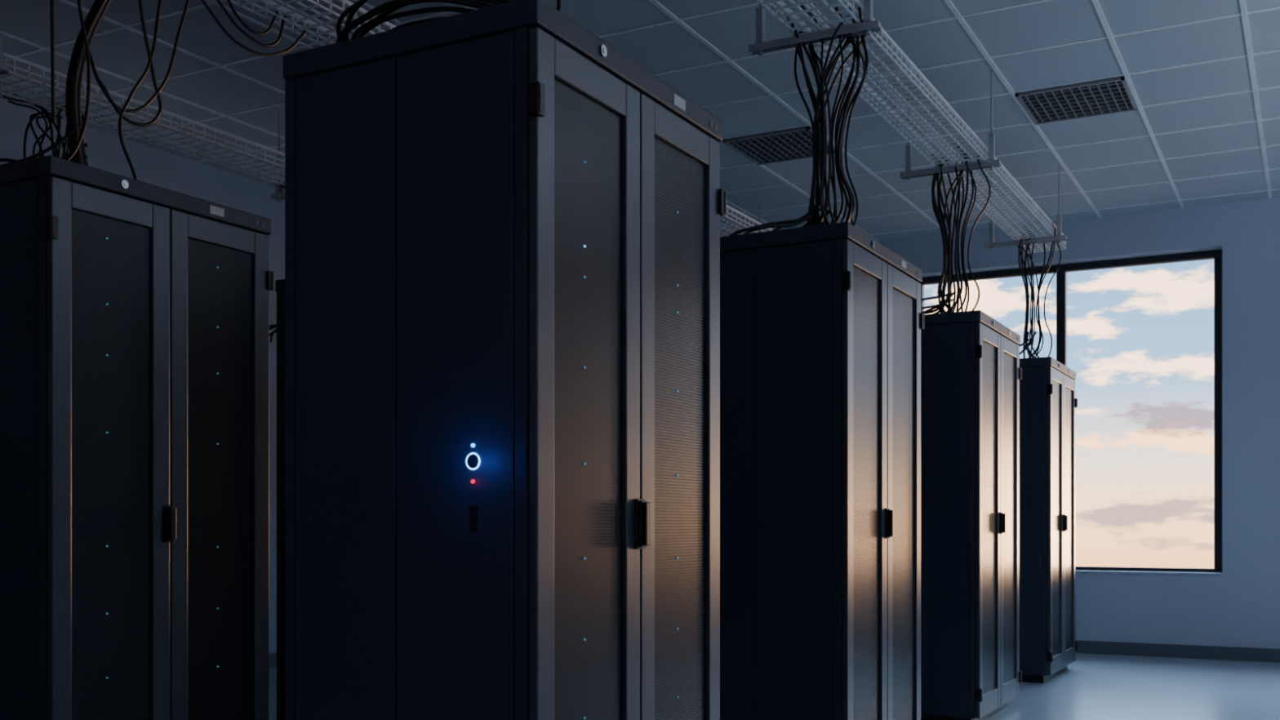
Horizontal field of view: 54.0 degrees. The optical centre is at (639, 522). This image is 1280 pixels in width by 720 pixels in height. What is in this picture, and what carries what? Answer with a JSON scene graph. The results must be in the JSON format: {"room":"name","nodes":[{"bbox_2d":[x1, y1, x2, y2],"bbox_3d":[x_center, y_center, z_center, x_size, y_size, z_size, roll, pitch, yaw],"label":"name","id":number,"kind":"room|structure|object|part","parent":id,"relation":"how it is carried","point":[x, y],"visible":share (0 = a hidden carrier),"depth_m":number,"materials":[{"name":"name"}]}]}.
{"room":"server room","nodes":[
{"label":"server room","id":0,"kind":"room"},
{"bbox_2d":[0,98,284,653],"bbox_3d":[-4.159,-0.688,6.466,0.250,3.450,13.950,0,0,28],"label":"wall","id":1,"kind":"structure","parent":0,"point":[104,151],"depth_m":8.43,"materials":[{"name":"paint"}]},
{"bbox_2d":[269,652,276,667],"bbox_3d":[-4.042,0.987,6.403,0.015,0.100,13.450,0,0,28],"label":"baseboard","id":2,"kind":"structure","parent":1,"relation":"attached to","point":[273,656],"depth_m":9.01,"materials":[{"name":"paint"}]},
{"bbox_2d":[0,0,1279,241],"bbox_3d":[0.267,-2.470,4.086,10.300,0.126,13.950,0,0,28],"label":"ceiling","id":3,"kind":"structure","parent":0,"point":[1202,77],"depth_m":6.84,"materials":[{"name":"tile"}]},
{"bbox_2d":[0,32,284,202],"bbox_3d":[-2.952,-2.148,5.363,0.540,0.530,11.858,0,0,28],"label":"cable tray","id":4,"kind":"object","parent":3,"relation":"hanging from","point":[279,171],"visible":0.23,"depth_m":6.20,"materials":[{"name":"metal"}]},
{"bbox_2d":[2,91,84,160],"bbox_3d":[-2.897,-1.524,5.947,0.511,0.931,0.388,0,0,12],"label":"cable bundle","id":5,"kind":"object","parent":4,"relation":"hanging from","point":[55,152],"visible":0.18,"depth_m":5.98,"materials":[{"name":"rubber"}]},
{"bbox_2d":[269,179,284,342],"bbox_3d":[-2.017,-1.526,7.397,0.532,0.933,0.402,0,0,28],"label":"cable bundle","id":6,"kind":"object","parent":4,"relation":"hanging from","point":[273,326],"visible":0.03,"depth_m":7.45,"materials":[{"name":"rubber"}]},
{"bbox_2d":[226,0,773,236],"bbox_3d":[-1.490,-2.148,4.577,0.540,0.530,11.858,0,0,28],"label":"cable tray","id":7,"kind":"object","parent":3,"relation":"hanging from","point":[331,33],"visible":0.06,"depth_m":4.88,"materials":[{"name":"metal"}]},
{"bbox_2d":[0,0,309,180],"bbox_3d":[-1.662,-1.517,4.367,0.317,0.903,1.356,0,0,44],"label":"cable bundle","id":8,"kind":"object","parent":7,"relation":"hanging from","point":[81,53],"visible":0.8,"depth_m":4.12,"materials":[{"name":"rubber"}]},
{"bbox_2d":[722,125,835,164],"bbox_3d":[0.910,-2.401,8.026,0.576,0.021,0.576,0,0,28],"label":"ceiling vent","id":9,"kind":"object","parent":3,"relation":"in","point":[793,144],"depth_m":8.01,"materials":[{"name":"grey metal"}]},
{"bbox_2d":[748,0,1066,253],"bbox_3d":[0.034,-2.148,3.757,0.540,0.530,11.858,0,0,28],"label":"cable tray","id":10,"kind":"object","parent":3,"relation":"hanging from","point":[870,25],"visible":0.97,"depth_m":6.03,"materials":[{"name":"metal"}]},
{"bbox_2d":[514,0,561,12],"bbox_3d":[-0.353,-1.524,3.085,0.513,0.930,0.543,0,0,28],"label":"cable bundle","id":11,"kind":"object","parent":10,"relation":"hanging from","point":[558,2],"visible":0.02,"depth_m":3.04,"materials":[{"name":"rubber"}]},
{"bbox_2d":[728,4,877,235],"bbox_3d":[0.638,-1.520,4.996,0.636,0.924,0.402,0,0,1],"label":"cable bundle","id":12,"kind":"object","parent":10,"relation":"hanging from","point":[819,132],"visible":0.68,"depth_m":4.94,"materials":[{"name":"rubber"}]},
{"bbox_2d":[920,142,991,314],"bbox_3d":[1.630,-1.523,6.877,0.548,0.930,0.612,0,0,28],"label":"cable bundle","id":13,"kind":"object","parent":10,"relation":"hanging from","point":[948,242],"visible":0.77,"depth_m":6.81,"materials":[{"name":"rubber"}]},
{"bbox_2d":[1009,222,1061,358],"bbox_3d":[2.607,-1.523,8.604,0.524,0.928,0.580,0,0,28],"label":"cable bundle","id":14,"kind":"object","parent":10,"relation":"hanging from","point":[1025,344],"visible":0.76,"depth_m":8.55,"materials":[{"name":"rubber"}]},
{"bbox_2d":[1014,75,1137,124],"bbox_3d":[2.495,-2.401,7.174,0.576,0.021,0.576,0,0,28],"label":"ceiling vent","id":15,"kind":"object","parent":3,"relation":"in","point":[1113,95],"depth_m":7.16,"materials":[{"name":"grey metal"}]},
{"bbox_2d":[269,653,1279,719],"bbox_3d":[0.267,1.087,4.086,10.300,0.100,13.950,0,0,28],"label":"floor","id":16,"kind":"structure","parent":0,"point":[1093,686],"depth_m":7.66,"materials":[{"name":"grey tile"}]},
{"bbox_2d":[0,155,274,719],"bbox_3d":[-1.816,-0.019,4.190,0.771,2.112,0.886,0,0,28],"label":"rack","id":17,"kind":"object","parent":16,"relation":"on","point":[135,314],"visible":1,"depth_m":3.90,"materials":[{"name":"metal"}]},
{"bbox_3d":[-1.612,-0.011,3.834,0.022,1.986,0.427,0,0,28],"label":"door frame","id":18,"kind":"part","parent":17,"relation":"part of","materials":[{"name":"metal"}]},
{"bbox_3d":[-1.614,-0.025,3.836,0.005,1.808,0.297,0,0,28],"label":"door","id":19,"kind":"part","parent":17,"relation":"part of","materials":[{"name":"metal"}]},
{"bbox_3d":[-1.494,0.004,4.003,0.027,0.117,0.040,0,0,28],"label":"door handle","id":20,"kind":"part","parent":17,"relation":"part of","materials":[{"name":"black plastic"}]},
{"bbox_3d":[-1.407,-0.011,4.216,0.022,1.986,0.427,0,0,28],"label":"door frame","id":21,"kind":"part","parent":17,"relation":"part of","materials":[{"name":"metal"}]},
{"bbox_3d":[-1.409,-0.025,4.217,0.005,1.808,0.297,0,0,28],"label":"door","id":22,"kind":"part","parent":17,"relation":"part of","materials":[{"name":"metal"}]},
{"bbox_2d":[283,0,725,719],"bbox_3d":[-0.287,-0.019,3.089,0.711,2.112,0.913,0,0,28],"label":"rack","id":23,"kind":"object","parent":16,"relation":"on","point":[502,227],"visible":1,"depth_m":2.74,"materials":[{"name":"metal"}]},
{"bbox_2d":[336,0,514,43],"bbox_3d":[-0.464,-1.136,2.884,0.512,0.144,0.260,0,0,-4],"label":"cable bundle","id":24,"kind":"object","parent":23,"relation":"on","point":[385,9],"visible":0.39,"depth_m":2.83,"materials":[{"name":"rubber"}]},
{"bbox_3d":[-0.113,-0.011,2.742,0.022,1.986,0.440,0,0,28],"label":"door frame","id":25,"kind":"part","parent":23,"relation":"part of","materials":[{"name":"metal"}]},
{"bbox_3d":[-0.115,-0.025,2.743,0.005,1.808,0.310,0,0,28],"label":"door","id":26,"kind":"part","parent":23,"relation":"part of","materials":[{"name":"metal"}]},
{"bbox_3d":[0.009,0.004,2.916,0.027,0.117,0.040,0,0,28],"label":"door handle","id":27,"kind":"part","parent":23,"relation":"part of","materials":[{"name":"black plastic"}]},
{"bbox_3d":[0.099,-0.011,3.135,0.022,1.986,0.440,0,0,28],"label":"door frame","id":28,"kind":"part","parent":23,"relation":"part of","materials":[{"name":"metal"}]},
{"bbox_3d":[0.096,-0.025,3.136,0.005,1.808,0.310,0,0,28],"label":"door","id":29,"kind":"part","parent":23,"relation":"part of","materials":[{"name":"metal"}]},
{"bbox_2d":[720,222,924,719],"bbox_3d":[0.669,-0.019,5.022,0.711,2.112,0.968,0,0,28],"label":"rack","id":30,"kind":"object","parent":16,"relation":"on","point":[820,326],"visible":0.96,"depth_m":4.61,"materials":[{"name":"metal"}]},
{"bbox_3d":[0.836,-0.011,4.663,0.022,1.986,0.468,0,0,28],"label":"door frame","id":31,"kind":"part","parent":30,"relation":"part of","materials":[{"name":"metal"}]},
{"bbox_3d":[0.834,-0.025,4.664,0.005,1.808,0.338,0,0,28],"label":"door","id":32,"kind":"part","parent":30,"relation":"part of","materials":[{"name":"metal"}]},
{"bbox_3d":[0.965,0.004,4.850,0.027,0.117,0.040,0,0,28],"label":"door handle","id":33,"kind":"part","parent":30,"relation":"part of","materials":[{"name":"black plastic"}]},
{"bbox_3d":[1.059,-0.025,5.082,0.005,1.808,0.338,0,0,28],"label":"door","id":34,"kind":"part","parent":30,"relation":"part of","materials":[{"name":"metal"}]},
{"bbox_3d":[1.061,-0.011,5.080,0.022,1.986,0.468,0,0,28],"label":"door frame","id":35,"kind":"part","parent":30,"relation":"part of","materials":[{"name":"metal"}]},
{"bbox_2d":[920,310,1022,719],"bbox_3d":[1.640,-0.019,6.876,0.711,2.112,0.983,0,0,28],"label":"rack","id":36,"kind":"object","parent":16,"relation":"on","point":[971,372],"visible":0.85,"depth_m":6.41,"materials":[{"name":"metal"}]},
{"bbox_3d":[1.805,-0.011,6.514,0.022,1.986,0.476,0,0,28],"label":"door frame","id":37,"kind":"part","parent":36,"relation":"part of","materials":[{"name":"metal"}]},
{"bbox_3d":[1.803,-0.025,6.515,0.005,1.808,0.346,0,0,28],"label":"door","id":38,"kind":"part","parent":36,"relation":"part of","materials":[{"name":"metal"}]},
{"bbox_3d":[1.935,0.004,6.704,0.027,0.117,0.040,0,0,28],"label":"door handle","id":39,"kind":"part","parent":36,"relation":"part of","materials":[{"name":"black plastic"}]},
{"bbox_3d":[2.031,-0.025,6.939,0.005,1.808,0.346,0,0,28],"label":"door","id":40,"kind":"part","parent":36,"relation":"part of","materials":[{"name":"metal"}]},
{"bbox_3d":[2.033,-0.011,6.938,0.022,1.986,0.476,0,0,28],"label":"door frame","id":41,"kind":"part","parent":36,"relation":"part of","materials":[{"name":"metal"}]},
{"bbox_2d":[1019,356,1077,683],"bbox_3d":[2.571,-0.019,8.641,0.711,2.112,0.973,0,0,28],"label":"rack","id":42,"kind":"object","parent":16,"relation":"on","point":[1048,402],"visible":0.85,"depth_m":8.14,"materials":[{"name":"metal"}]},
{"bbox_3d":[2.737,-0.011,8.280,0.022,1.986,0.470,0,0,28],"label":"door frame","id":43,"kind":"part","parent":42,"relation":"part of","materials":[{"name":"metal"}]},
{"bbox_3d":[2.735,-0.025,8.282,0.005,1.808,0.340,0,0,28],"label":"door","id":44,"kind":"part","parent":42,"relation":"part of","materials":[{"name":"metal"}]},
{"bbox_3d":[2.866,0.004,8.468,0.027,0.117,0.040,0,0,28],"label":"door handle","id":45,"kind":"part","parent":42,"relation":"part of","materials":[{"name":"black plastic"}]},
{"bbox_3d":[2.961,-0.025,8.701,0.005,1.808,0.340,0,0,28],"label":"door","id":46,"kind":"part","parent":42,"relation":"part of","materials":[{"name":"metal"}]},
{"bbox_3d":[2.963,-0.011,8.700,0.022,1.986,0.470,0,0,28],"label":"door frame","id":47,"kind":"part","parent":42,"relation":"part of","materials":[{"name":"metal"}]},
{"bbox_2d":[879,196,1279,648],"bbox_3d":[3.511,-0.688,10.119,9.800,3.450,0.250,0,0,28],"label":"wall","id":48,"kind":"structure","parent":0,"point":[1238,607],"depth_m":9.48,"materials":[{"name":"paint"}]},
{"bbox_2d":[920,249,1222,572],"bbox_3d":[3.429,-0.846,10.225,2.395,2.494,0.080,0,0,28],"label":"frame","id":49,"kind":"object","parent":48,"relation":"attached to","point":[1061,273],"visible":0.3,"depth_m":9.78,"materials":[{"name":"black metal"}]},
{"bbox_2d":[1075,569,1222,575],"bbox_3d":[3.376,0.392,10.126,2.395,0.018,0.165,0,0,28],"label":"sill","id":50,"kind":"structure","parent":48,"relation":"attached to","point":[1076,571],"depth_m":9.75,"materials":[{"name":"paint"}]},
{"bbox_2d":[1075,640,1279,662],"bbox_3d":[3.449,0.987,10.002,9.770,0.100,0.015,0,0,28],"label":"baseboard","id":51,"kind":"structure","parent":48,"relation":"attached to","point":[1192,651],"depth_m":9.62,"materials":[{"name":"paint"}]}
]}

